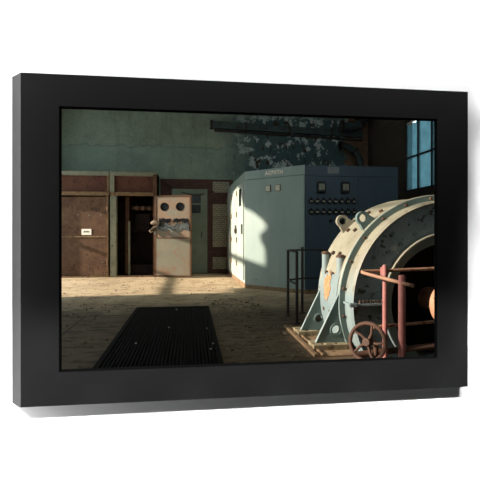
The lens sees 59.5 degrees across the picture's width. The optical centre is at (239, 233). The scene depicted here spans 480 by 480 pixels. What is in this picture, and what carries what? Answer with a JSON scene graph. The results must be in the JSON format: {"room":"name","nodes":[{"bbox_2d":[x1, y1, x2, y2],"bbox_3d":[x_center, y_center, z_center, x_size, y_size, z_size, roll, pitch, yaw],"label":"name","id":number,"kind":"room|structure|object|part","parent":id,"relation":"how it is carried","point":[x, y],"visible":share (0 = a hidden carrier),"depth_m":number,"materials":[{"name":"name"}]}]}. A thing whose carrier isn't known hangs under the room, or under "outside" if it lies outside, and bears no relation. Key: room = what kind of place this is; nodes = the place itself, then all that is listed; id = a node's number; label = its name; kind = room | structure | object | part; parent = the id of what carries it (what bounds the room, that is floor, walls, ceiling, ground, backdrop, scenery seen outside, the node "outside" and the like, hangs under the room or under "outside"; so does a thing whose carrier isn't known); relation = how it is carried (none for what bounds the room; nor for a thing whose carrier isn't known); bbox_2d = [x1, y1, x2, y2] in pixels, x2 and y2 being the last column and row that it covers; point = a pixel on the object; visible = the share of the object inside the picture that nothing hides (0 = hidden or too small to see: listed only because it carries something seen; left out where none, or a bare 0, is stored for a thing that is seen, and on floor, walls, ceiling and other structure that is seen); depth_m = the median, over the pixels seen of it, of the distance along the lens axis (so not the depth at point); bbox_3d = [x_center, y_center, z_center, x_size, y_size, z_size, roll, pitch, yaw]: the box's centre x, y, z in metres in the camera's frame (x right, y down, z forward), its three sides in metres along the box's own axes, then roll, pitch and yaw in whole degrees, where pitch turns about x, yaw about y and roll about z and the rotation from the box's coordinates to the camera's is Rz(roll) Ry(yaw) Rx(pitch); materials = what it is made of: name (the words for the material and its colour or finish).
{"room":"power station hall","nodes":[
{"label":"power station hall","id":0,"kind":"room"},
{"bbox_2d":[62,273,355,368],"bbox_3d":[-0.206,1.650,7.649,9.800,1.000,9.760,0,0,-7],"label":"floor","id":1,"kind":"structure","parent":0,"point":[274,303],"depth_m":6.40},
{"bbox_2d":[62,171,109,277],"bbox_3d":[-4.421,-0.255,11.419,1.820,2.810,0.837,0,0,-7],"label":"tall cabinet","id":2,"kind":"object","parent":1,"relation":"on","point":[85,194],"visible":0.73,"depth_m":11.16,"materials":[{"name":"wood"}]},
{"bbox_3d":[-4.405,0.055,11.178,1.713,2.090,0.030,0,0,1],"label":"door","id":3,"kind":"part","parent":2,"relation":"part of","materials":[{"name":"brown wood"}]},
{"bbox_3d":[-4.356,-1.335,11.128,1.640,0.430,0.030,0,0,-7],"label":"header panel","id":4,"kind":"part","parent":2,"relation":"part of","materials":[{"name":"brown wood"}]},
{"bbox_3d":[-4.379,-1.070,11.070,1.820,0.100,0.080,0,0,-7],"label":"cross rail","id":5,"kind":"part","parent":2,"relation":"part of","materials":[{"name":"brown wood"}]},
{"bbox_3d":[-4.379,-1.605,11.070,1.820,0.110,0.100,0,0,-7],"label":"cornice","id":6,"kind":"part","parent":2,"relation":"part of","materials":[{"name":"grey paint"}]},
{"bbox_3d":[-4.077,-0.055,11.154,0.264,0.160,0.011,0,0,1],"label":"label plate","id":7,"kind":"part","parent":2,"relation":"part of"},
{"bbox_2d":[110,171,191,276],"bbox_3d":[-2.407,-0.255,11.463,2.169,2.810,1.225,0,0,-7],"label":"tall cabinet","id":8,"kind":"object","parent":1,"relation":"on","point":[151,233],"visible":1,"depth_m":11.18,"materials":[{"name":"metal"}]},
{"bbox_3d":[-3.367,0.065,11.195,0.180,2.170,0.090,0,0,-7],"label":"corner post","id":9,"kind":"part","parent":8,"relation":"part of","materials":[{"name":"grey paint"}]},
{"bbox_3d":[-3.098,0.040,11.555,0.100,2.120,0.080,0,0,-7],"label":"post","id":10,"kind":"part","parent":8,"relation":"part of","materials":[{"name":"brown metal"}]},
{"bbox_3d":[-2.853,-1.070,11.252,1.235,0.100,0.080,0,0,-7],"label":"cross rail","id":11,"kind":"part","parent":8,"relation":"part of","materials":[{"name":"brown wood"}]},
{"bbox_3d":[-2.853,-1.605,11.252,1.235,0.110,0.100,0,0,-7],"label":"cornice","id":12,"kind":"part","parent":8,"relation":"part of","materials":[{"name":"grey paint"}]},
{"bbox_3d":[-2.829,-1.335,11.310,1.055,0.430,0.030,0,0,-7],"label":"header panel","id":13,"kind":"part","parent":8,"relation":"part of","materials":[{"name":"brown wood"}]},
{"bbox_3d":[-2.288,-0.225,11.309,0.100,2.750,0.100,0,0,-7],"label":"hinge post","id":14,"kind":"part","parent":8,"relation":"part of","materials":[{"name":"wood"}]},
{"bbox_3d":[-1.772,0.060,11.102,0.930,2.080,0.015,0,0,9],"label":"swung door","id":15,"kind":"part","parent":8,"relation":"part of","materials":[{"name":"beige metal"}]},
{"bbox_2d":[93,306,223,367],"bbox_3d":[-0.824,1.138,4.711,1.107,0.024,3.650,0,0,-7],"label":"floor mat","id":16,"kind":"object","parent":1,"relation":"on","point":[187,341],"visible":0.62,"depth_m":4.45,"materials":[{"name":"black rubber"}]},
{"bbox_2d":[63,277,303,368],"bbox_3d":[-1.887,1.142,7.114,4.440,0.033,7.897,0,0,-7],"label":"litter","id":17,"kind":"object","parent":1,"relation":"on","point":[212,303],"visible":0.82,"depth_m":5.24,"materials":[{"name":"brown"}]},
{"bbox_2d":[226,172,244,287],"bbox_3d":[0.356,-0.089,10.651,1.150,2.478,3.331,0,0,-7],"label":"tall cabinet","id":18,"kind":"object","parent":1,"relation":"on","point":[235,200],"visible":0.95,"depth_m":10.10,"materials":[{"name":"metal"}]},
{"bbox_3d":[-0.286,-0.050,11.606,0.025,2.080,1.020,0,0,-8],"label":"door","id":19,"kind":"part","parent":18,"relation":"part of","materials":[{"name":"metal"}]},
{"bbox_3d":[-0.137,-0.050,10.566,0.025,2.080,1.000,0,0,-8],"label":"door","id":20,"kind":"part","parent":18,"relation":"part of","materials":[{"name":"metal"}]},
{"bbox_3d":[0.009,-0.050,9.537,0.025,2.080,1.000,0,0,-8],"label":"door","id":21,"kind":"part","parent":18,"relation":"part of","materials":[{"name":"metal"}]},
{"bbox_2d":[245,165,304,293],"bbox_3d":[0.674,-0.089,8.495,1.022,2.478,1.019,0,0,-7],"label":"tall cabinet","id":22,"kind":"object","parent":1,"relation":"on","point":[274,197],"visible":0.98,"depth_m":8.48,"materials":[{"name":"blue metal"}]},
{"bbox_2d":[285,247,328,324],"bbox_3d":[0.942,0.670,5.900,0.477,0.960,1.158,0,0,42],"label":"guard rail","id":23,"kind":"object","parent":1,"relation":"on","point":[302,249],"visible":0.84,"depth_m":5.88,"materials":[{"name":"black metal"}]},
{"bbox_3d":[0.673,0.685,5.891,0.038,0.930,0.038,0,0,-7],"label":"post","id":24,"kind":"part","parent":23,"relation":"part of","materials":[{"name":"black metal"}]},
{"bbox_3d":[0.728,0.685,5.374,0.038,0.930,0.038,0,0,-7],"label":"post","id":25,"kind":"part","parent":23,"relation":"part of","materials":[{"name":"black metal"}]},
{"bbox_3d":[0.904,0.670,6.100,0.038,0.960,0.038,0,0,-7],"label":"post","id":26,"kind":"part","parent":23,"relation":"part of","materials":[{"name":"black metal"}]},
{"bbox_2d":[304,165,397,293],"bbox_3d":[2.082,-0.084,8.993,1.880,2.468,1.833,0,0,-7],"label":"control panel","id":27,"kind":"object","parent":1,"relation":"on","point":[331,192],"visible":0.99,"depth_m":8.10,"materials":[{"name":"blue metal"}]},
{"bbox_3d":[1.779,-0.035,8.107,1.020,2.130,0.012,0,0,-7],"label":"panel","id":28,"kind":"part","parent":27,"relation":"part of","materials":[{"name":"blue metal"}]},
{"bbox_3d":[1.804,-1.230,8.110,0.230,0.130,0.012,0,0,-7],"label":"name plate","id":29,"kind":"part","parent":27,"relation":"part of","materials":[{"name":"grey metal"}]},
{"bbox_3d":[2.700,-0.035,8.217,0.795,2.130,0.012,0,0,-7],"label":"panel","id":30,"kind":"part","parent":27,"relation":"part of","materials":[{"name":"blue metal"}]},
{"bbox_2d":[338,141,363,165],"bbox_3d":[3.341,-0.800,12.462,0.780,3.900,0.261,0,0,-7],"label":"pipe","id":31,"kind":"object","parent":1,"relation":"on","point":[341,145],"visible":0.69,"depth_m":12.40,"materials":[{"name":"teal metal"}]},
{"bbox_2d":[284,195,433,357],"bbox_3d":[1.871,0.690,4.654,2.517,2.194,1.400,0,0,-7],"label":"generator","id":32,"kind":"object","parent":1,"relation":"on","point":[396,234],"visible":0.51,"depth_m":4.20,"materials":[{"name":"beige paint"}]},
{"bbox_3d":[0.852,1.143,4.583,0.395,0.011,1.300,0,0,-7],"label":"sole plate","id":33,"kind":"part","parent":32,"relation":"part of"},
{"bbox_3d":[0.995,0.781,4.514,0.109,0.716,0.530,0,0,-7],"label":"saddle plate","id":34,"kind":"part","parent":32,"relation":"part of","materials":[{"name":"blue paint"}]},
{"bbox_2d":[348,321,386,358],"bbox_3d":[1.075,0.936,3.464,0.297,0.427,0.296,0,0,-7],"label":"wheel","id":35,"kind":"object","parent":1,"relation":"on","point":[368,342],"visible":0.82,"depth_m":3.45,"materials":[{"name":"brown metal"}]},
{"bbox_3d":[1.104,1.008,3.511,0.044,0.283,0.183,0,0,43],"label":"stem","id":36,"kind":"part","parent":35,"relation":"part of","materials":[{"name":"brown metal"}]},
{"bbox_2d":[356,265,433,357],"bbox_3d":[1.616,0.710,3.550,1.155,0.880,0.483,0,0,-7],"label":"guard rail","id":37,"kind":"object","parent":1,"relation":"on","point":[402,348],"visible":0.75,"depth_m":3.66,"materials":[{"name":"metal"}]},
{"bbox_3d":[1.268,0.710,3.676,0.044,0.880,0.044,0,0,-7],"label":"post","id":38,"kind":"part","parent":37,"relation":"part of","materials":[{"name":"metal"}]},
{"bbox_3d":[1.303,0.740,3.378,0.058,0.820,0.058,0,0,-7],"label":"post","id":39,"kind":"part","parent":37,"relation":"part of","materials":[{"name":"red metal"}]},
{"bbox_2d":[62,109,367,195],"bbox_3d":[-0.771,-1.650,12.396,9.800,5.600,0.200,0,0,-7],"label":"wall","id":40,"kind":"structure","parent":0,"point":[170,145],"depth_m":12.21,"materials":[{"name":"teal paint"}]},
{"bbox_2d":[164,181,213,195],"bbox_3d":[-1.475,-1.321,12.151,1.468,0.415,0.044,0,0,-7],"label":"cable","id":41,"kind":"object","parent":40,"relation":"attached to","point":[164,181],"visible":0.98,"depth_m":12.13,"materials":[{"name":"brown rubber"}]},
{"bbox_2d":[172,189,206,273],"bbox_3d":[-1.456,-0.075,12.142,1.020,2.450,0.082,0,0,-7],"label":"door","id":42,"kind":"structure","parent":40,"relation":"in","point":[199,203],"depth_m":12.17,"materials":[{"name":"grey paint"}]},
{"bbox_3d":[-1.265,-0.880,12.188,0.270,0.560,0.004,0,0,-7],"label":"glass","id":43,"kind":"part","parent":42,"relation":"part of","materials":[{"name":"black glass"}]},
{"bbox_2d":[161,179,232,273],"bbox_3d":[-1.249,-0.220,12.222,2.090,2.740,0.028,0,0,-7],"label":"trim","id":44,"kind":"structure","parent":40,"relation":"attached to","point":[212,198],"depth_m":12.25,"materials":[{"name":"red paint"}]},
{"bbox_2d":[213,257,225,268],"bbox_3d":[-0.596,0.845,12.278,0.400,0.350,0.015,0,0,-7],"label":"trim","id":45,"kind":"structure","parent":40,"relation":"attached to","point":[218,262],"depth_m":12.27,"materials":[{"name":"beige brick"}]},
{"bbox_2d":[213,204,226,246],"bbox_3d":[-0.576,-0.250,12.280,0.440,1.260,0.015,0,0,-7],"label":"trim","id":46,"kind":"structure","parent":40,"relation":"attached to","point":[219,210],"depth_m":12.27,"materials":[{"name":"beige brick"}]},
{"bbox_2d":[213,182,228,192],"bbox_3d":[-0.556,-1.370,12.283,0.480,0.320,0.015,0,0,-7],"label":"trim","id":47,"kind":"structure","parent":40,"relation":"attached to","point":[218,187],"depth_m":12.28,"materials":[{"name":"beige brick"}]},
{"bbox_2d":[210,120,362,140],"bbox_3d":[1.426,-3.058,12.475,4.621,0.484,0.158,0,0,-7],"label":"duct","id":48,"kind":"object","parent":40,"relation":"attached to","point":[231,127],"visible":1,"depth_m":12.42,"materials":[{"name":"black metal"}]},
{"bbox_2d":[0,0,479,479],"bbox_3d":[0.176,-1.050,2.750,14.000,7.600,0.060,0,0,-7],"label":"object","id":49,"kind":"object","parent":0,"point":[432,433],"depth_m":2.70,"materials":[{"name":"white paint"}]},
{"bbox_2d":[12,73,467,406],"bbox_3d":[0.072,0.035,2.667,2.905,1.966,0.080,0,0,-7],"label":"picture frame","id":50,"kind":"object","parent":49,"relation":"attached to","point":[39,379],"visible":1,"depth_m":2.58,"materials":[{"name":"black paint"}]},
{"bbox_3d":[-1.219,0.035,2.514,0.305,1.966,0.080,0,0,-7],"label":"rail","id":51,"kind":"part","parent":50,"relation":"part of","materials":[{"name":"black paint"}]},
{"bbox_3d":[0.072,-0.848,2.667,2.905,0.200,0.080,0,0,-7],"label":"rail","id":52,"kind":"part","parent":50,"relation":"part of","materials":[{"name":"black paint"}]},
{"bbox_3d":[0.072,0.913,2.667,2.905,0.209,0.080,0,0,-7],"label":"rail","id":53,"kind":"part","parent":50,"relation":"part of","materials":[{"name":"black paint"}]},
{"bbox_3d":[1.401,0.035,2.825,0.228,1.966,0.080,0,0,-7],"label":"rail","id":54,"kind":"part","parent":50,"relation":"part of","materials":[{"name":"black paint"}]},
{"bbox_2d":[368,119,433,199],"bbox_3d":[4.572,-1.650,8.117,0.200,5.600,9.560,0,0,-7],"label":"wall","id":55,"kind":"structure","parent":0,"point":[386,138],"depth_m":11.34,"materials":[{"name":"brown paint"}]},
{"bbox_2d":[405,121,433,191],"bbox_3d":[4.417,-1.940,8.915,0.060,1.780,3.460,0,0,-7],"label":"window","id":56,"kind":"structure","parent":55,"relation":"in","point":[419,137],"depth_m":10.01,"materials":[{"name":"glass"}]},
{"bbox_3d":[4.240,-2.350,10.345,0.006,0.860,0.527,0,0,-7],"label":"pane","id":57,"kind":"part","parent":56,"relation":"part of","materials":[{"name":"blue glass"}]},
{"bbox_3d":[4.240,-1.490,10.345,0.006,0.780,0.527,0,0,-7],"label":"pane","id":58,"kind":"part","parent":56,"relation":"part of","materials":[{"name":"blue glass"}]},
{"bbox_3d":[4.308,-2.350,9.773,0.006,0.860,0.527,0,0,-7],"label":"pane","id":59,"kind":"part","parent":56,"relation":"part of","materials":[{"name":"blue glass"}]},
{"bbox_3d":[4.308,-1.490,9.773,0.006,0.780,0.527,0,0,-7],"label":"pane","id":60,"kind":"part","parent":56,"relation":"part of","materials":[{"name":"blue glass"}]},
{"bbox_3d":[4.376,-1.490,9.200,0.006,0.780,0.527,0,0,-7],"label":"pane","id":61,"kind":"part","parent":56,"relation":"part of","materials":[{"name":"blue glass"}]},
{"bbox_3d":[-0.206,-4.525,7.649,9.800,0.150,9.760,0,0,-7],"label":"ceiling","id":62,"kind":"structure","parent":0,"visible":0},
{"bbox_2d":[339,119,367,132],"bbox_3d":[3.425,-3.706,12.392,0.945,1.488,0.377,0,0,-7],"label":"pipe","id":63,"kind":"object","parent":62,"relation":"hanging from","point":[357,124],"visible":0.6,"depth_m":12.28,"materials":[{"name":"teal metal"}]}
]}

